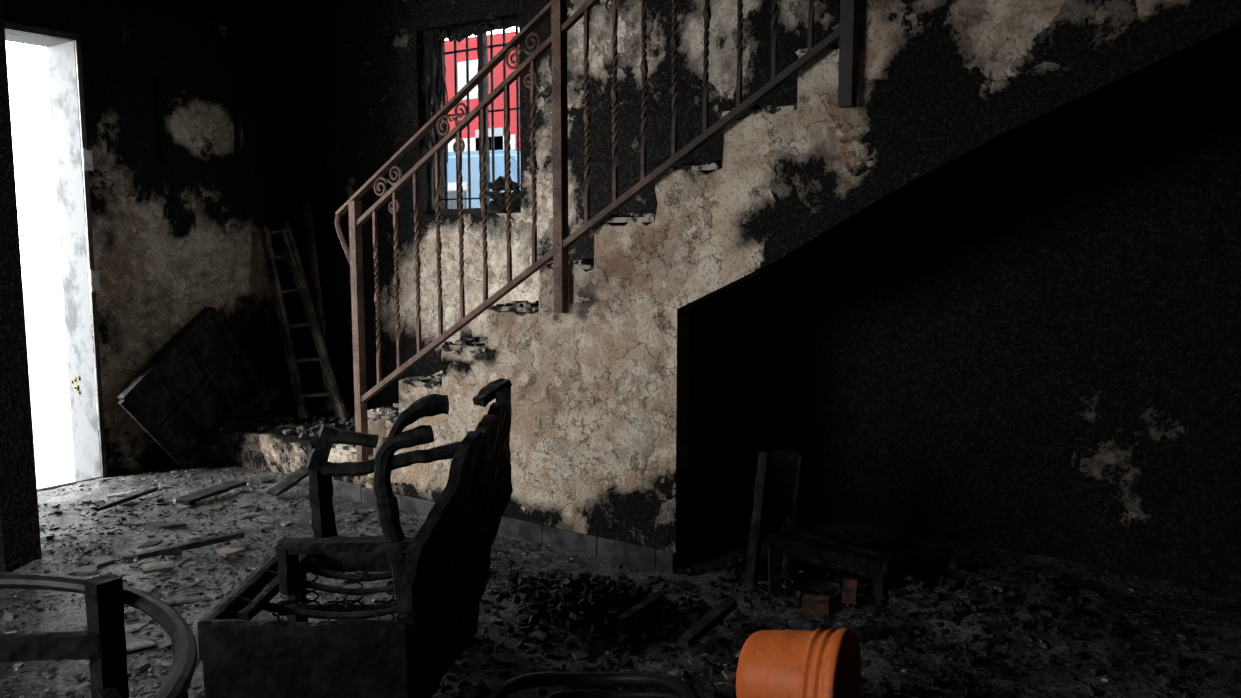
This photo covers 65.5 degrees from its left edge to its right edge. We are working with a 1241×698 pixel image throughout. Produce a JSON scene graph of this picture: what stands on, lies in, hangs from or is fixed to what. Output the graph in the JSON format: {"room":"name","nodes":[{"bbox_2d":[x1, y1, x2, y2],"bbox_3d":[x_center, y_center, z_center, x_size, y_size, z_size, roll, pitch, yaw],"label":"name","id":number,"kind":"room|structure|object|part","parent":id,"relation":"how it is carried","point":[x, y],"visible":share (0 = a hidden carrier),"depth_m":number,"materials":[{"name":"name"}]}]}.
{"room":"fire-damaged room","nodes":[
{"label":"fire-damaged room","id":0,"kind":"room"},
{"bbox_2d":[0,0,41,571],"bbox_3d":[-2.977,-0.714,4.146,1.280,3.420,0.140,4,8,34],"label":"wall partition","id":1,"kind":"structure","parent":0,"point":[20,541],"depth_m":3.88,"materials":[{"name":"paint"}]},
{"bbox_2d":[23,286,74,488],"bbox_3d":[-4.931,0.149,12.297,42.000,0.120,52.000,4,8,34],"label":"ground","id":2,"kind":"structure","parent":0,"point":[43,306],"depth_m":9.88,"materials":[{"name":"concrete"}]},
{"bbox_2d":[445,31,519,151],"bbox_3d":[-2.730,-2.332,14.889,5.396,4.215,2.440,4,8,34],"label":"building","id":3,"kind":"structure","parent":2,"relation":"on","point":[497,38],"depth_m":12.69,"materials":[{"name":"red paint"}]},
{"bbox_3d":[-3.405,-3.322,13.783,5.000,1.200,0.032,4,8,34],"label":"trim","id":4,"kind":"part","parent":3,"relation":"part of","materials":[{"name":"white paint"}]},
{"bbox_2d":[447,150,520,208],"bbox_3d":[-0.924,-0.780,9.667,3.846,2.316,1.840,4,8,34],"label":"van","id":5,"kind":"object","parent":2,"relation":"on","point":[499,154],"visible":0.06,"depth_m":8.78,"materials":[{"name":"paint"}]},
{"bbox_3d":[-1.574,-1.154,8.979,2.300,0.820,0.032,4,8,34],"label":"trim","id":6,"kind":"part","parent":5,"relation":"part of","materials":[{"name":"white paint"}]},
{"bbox_2d":[5,30,100,481],"bbox_3d":[-3.789,-0.746,4.428,0.300,3.420,5.970,4,8,34],"label":"wall","id":7,"kind":"structure","parent":0,"point":[60,52],"depth_m":5.46,"materials":[{"name":"paint"}]},
{"bbox_2d":[3,0,324,490],"bbox_3d":[-3.711,-0.725,4.243,0.040,3.420,5.750,4,8,34],"label":"wall","id":8,"kind":"structure","parent":0,"point":[172,242],"depth_m":5.81,"materials":[{"name":"paint"}]},
{"bbox_2d":[4,22,106,477],"bbox_3d":[-3.193,-0.440,4.964,0.038,2.450,1.005,4,8,34],"label":"door frame","id":9,"kind":"structure","parent":8,"relation":"in","point":[87,159],"depth_m":5.32,"materials":[{"name":"paint"}]},
{"bbox_2d":[0,457,1240,697],"bbox_3d":[-0.851,1.041,2.467,6.900,0.109,5.750,4,8,34],"label":"floor","id":10,"kind":"structure","parent":0,"point":[1222,657],"depth_m":3.50,"materials":[{"name":"grey concrete"}]},
{"bbox_2d":[0,572,197,697],"bbox_3d":[-1.349,0.833,1.702,1.081,0.660,1.044,-4,8,-34],"label":"chair","id":11,"kind":"object","parent":10,"relation":"on","point":[103,642],"visible":1,"depth_m":1.96,"materials":[{"name":"wood"}]},
{"bbox_2d":[95,487,157,511],"bbox_3d":[-2.518,0.766,4.935,0.022,0.022,0.412,2,7,14],"label":"plank","id":12,"kind":"object","parent":10,"relation":"on","point":[145,492],"visible":1,"depth_m":4.91,"materials":[{"name":"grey wood"}]},
{"bbox_2d":[143,561,172,573],"bbox_3d":[-1.874,0.883,3.911,0.112,0.013,0.105,-3,7,-26],"label":"plank","id":13,"kind":"object","parent":10,"relation":"on","point":[148,568],"depth_m":3.90,"materials":[{"name":"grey wood"}]},
{"bbox_2d":[117,307,263,468],"bbox_3d":[-2.551,0.226,5.797,0.169,0.937,0.957,3,7,25],"label":"panel board","id":14,"kind":"object","parent":10,"relation":"on","point":[182,393],"visible":0.99,"depth_m":5.79,"materials":[{"name":"brown wood"}]},
{"bbox_2d":[136,530,244,559],"bbox_3d":[-1.849,0.844,4.160,0.431,0.047,0.038,-5,8,-35],"label":"plank","id":15,"kind":"object","parent":10,"relation":"on","point":[198,543],"visible":1,"depth_m":4.14,"materials":[{"name":"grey wood"}]},
{"bbox_2d":[210,599,222,608],"bbox_3d":[-1.417,0.927,3.521,0.139,0.013,0.111,-4,7,-30],"label":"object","id":16,"kind":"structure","parent":10,"relation":"on","point":[213,603],"depth_m":3.51,"materials":[{"name":"concrete"}]},
{"bbox_2d":[215,544,245,556],"bbox_3d":[-1.663,0.859,4.120,0.103,0.013,0.092,6,9,41],"label":"fragment","id":17,"kind":"object","parent":10,"relation":"on","point":[230,550],"depth_m":4.11,"materials":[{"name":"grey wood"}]},
{"bbox_2d":[204,405,354,478],"bbox_3d":[-1.797,0.585,6.002,1.265,0.279,0.926,4,8,34],"label":"landing step","id":18,"kind":"structure","parent":10,"relation":"on","point":[237,444],"depth_m":5.74,"materials":[{"name":"paint"}]},
{"bbox_2d":[259,200,348,420],"bbox_3d":[-1.963,-0.257,6.219,0.639,1.405,0.349,4,8,34],"label":"stepladder","id":19,"kind":"object","parent":18,"relation":"on","point":[315,317],"visible":1,"depth_m":6.18,"materials":[{"name":"brown wood"}]},
{"bbox_2d":[197,378,512,697],"bbox_3d":[-0.738,0.576,2.873,0.767,0.906,0.709,0,7,1],"label":"armchair","id":20,"kind":"object","parent":10,"relation":"on","point":[441,575],"visible":1,"depth_m":2.76,"materials":[{"name":"brown wood"}]},
{"bbox_3d":[-0.830,0.784,2.890,0.579,0.242,0.689,0,6,0],"label":"seat frame","id":21,"kind":"part","parent":20,"relation":"part of","materials":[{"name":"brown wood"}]},
{"bbox_3d":[-0.741,0.439,2.763,0.504,0.609,0.138,-1,7,-7],"label":"arm","id":22,"kind":"part","parent":20,"relation":"part of","materials":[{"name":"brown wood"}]},
{"bbox_3d":[-0.751,0.451,3.167,0.555,0.410,0.086,0,7,2],"label":"arm","id":23,"kind":"part","parent":20,"relation":"part of","materials":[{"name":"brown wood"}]},
{"bbox_3d":[-0.475,0.563,2.873,0.223,0.871,0.700,1,7,8],"label":"panel","id":24,"kind":"part","parent":20,"relation":"part of","materials":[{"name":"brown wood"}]},
{"bbox_2d":[487,671,700,697],"bbox_3d":[-0.060,1.006,2.584,0.634,0.105,0.595,4,8,34],"label":"chair","id":25,"kind":"object","parent":10,"relation":"on","point":[681,689],"visible":1,"depth_m":2.79,"materials":[{"name":"metal"}]},
{"bbox_2d":[0,406,1221,697],"bbox_3d":[-0.598,0.842,3.562,5.941,0.282,3.577,4,8,34],"label":"rubble","id":26,"kind":"object","parent":10,"relation":"on","point":[561,587],"visible":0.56,"depth_m":3.45,"materials":[{"name":"grey concrete"}]},
{"bbox_2d":[176,480,246,503],"bbox_3d":[-2.143,0.747,5.057,0.110,0.030,0.382,3,7,24],"label":"plank","id":27,"kind":"object","parent":26,"relation":"on","point":[223,487],"visible":1,"depth_m":5.03,"materials":[{"name":"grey wood"}]},
{"bbox_2d":[266,464,308,495],"bbox_3d":[-1.732,0.687,5.148,0.099,0.129,0.309,4,8,34],"label":"plank","id":28,"kind":"object","parent":26,"relation":"on","point":[287,483],"visible":0.77,"depth_m":5.10,"materials":[{"name":"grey wood"}]},
{"bbox_2d":[616,592,664,626],"bbox_3d":[0.071,0.888,3.296,0.033,0.041,0.288,4,7,30],"label":"plank","id":29,"kind":"object","parent":26,"relation":"on","point":[637,611],"visible":1,"depth_m":3.27,"materials":[{"name":"brown wood"}]},
{"bbox_2d":[678,598,736,648],"bbox_3d":[0.291,0.904,3.195,0.045,0.071,0.312,5,8,36],"label":"plank","id":30,"kind":"object","parent":26,"relation":"on","point":[713,617],"visible":1,"depth_m":3.17,"materials":[{"name":"brown wood"}]},
{"bbox_2d":[842,579,857,604],"bbox_3d":[0.826,0.873,3.471,0.051,0.095,0.069,2,7,17],"label":"brick","id":31,"kind":"object","parent":26,"relation":"on","point":[850,586],"visible":1,"depth_m":3.45,"materials":[{"name":"red brick"}]},
{"bbox_2d":[332,29,1240,564],"bbox_3d":[1.000,-0.581,3.874,5.599,2.978,1.047,4,8,34],"label":"staircase","id":32,"kind":"structure","parent":10,"relation":"on","point":[738,361],"depth_m":4.04,"materials":[{"name":"black concrete"}]},
{"bbox_2d":[736,628,861,697],"bbox_3d":[0.478,0.895,2.611,0.292,0.314,0.327,3,7,26],"label":"bucket","id":33,"kind":"object","parent":10,"relation":"on","point":[821,662],"visible":1,"depth_m":2.54,"materials":[{"name":"plastic"}]},
{"bbox_2d":[802,595,828,615],"bbox_3d":[0.697,0.915,3.451,0.092,0.054,0.075,1,7,13],"label":"brick","id":34,"kind":"object","parent":10,"relation":"on","point":[811,604],"visible":1,"depth_m":3.42,"materials":[{"name":"red brick"}]},
{"bbox_2d":[745,449,892,604],"bbox_3d":[0.745,0.663,3.623,0.533,0.528,0.249,2,7,19],"label":"chair","id":35,"kind":"object","parent":10,"relation":"on","point":[779,474],"visible":1,"depth_m":3.66,"materials":[{"name":"brown wood"}]},
{"bbox_2d":[310,0,1240,589],"bbox_3d":[0.839,-0.781,4.736,6.900,3.420,0.220,4,8,34],"label":"wall","id":36,"kind":"structure","parent":0,"point":[1050,366],"depth_m":4.30,"materials":[{"name":"paint"}]},
{"bbox_2d":[423,17,520,214],"bbox_3d":[-0.857,-1.375,5.825,0.874,1.137,0.168,4,8,34],"label":"window","id":37,"kind":"structure","parent":36,"relation":"in","point":[434,40],"depth_m":5.87,"materials":[{"name":"brown wood"}]},
{"bbox_2d":[328,0,1240,571],"bbox_3d":[0.745,-0.696,3.456,5.605,3.300,0.100,4,8,34],"label":"wall","id":38,"kind":"structure","parent":0,"point":[599,438],"depth_m":3.64,"materials":[{"name":"paint"}]},
{"bbox_2d":[332,479,674,573],"bbox_3d":[-0.682,0.814,4.542,2.183,0.114,0.018,4,8,34],"label":"baseboard","id":39,"kind":"structure","parent":38,"relation":"attached to","point":[630,554],"depth_m":4.24,"materials":[{"name":"tile"}]},
{"bbox_2d":[335,0,858,461],"bbox_3d":[-0.311,-0.773,4.074,2.702,2.854,0.072,4,8,34],"label":"stair railing","id":40,"kind":"object","parent":38,"relation":"attached to","point":[846,34],"visible":1,"depth_m":4.06,"materials":[{"name":"metal"}]}
]}

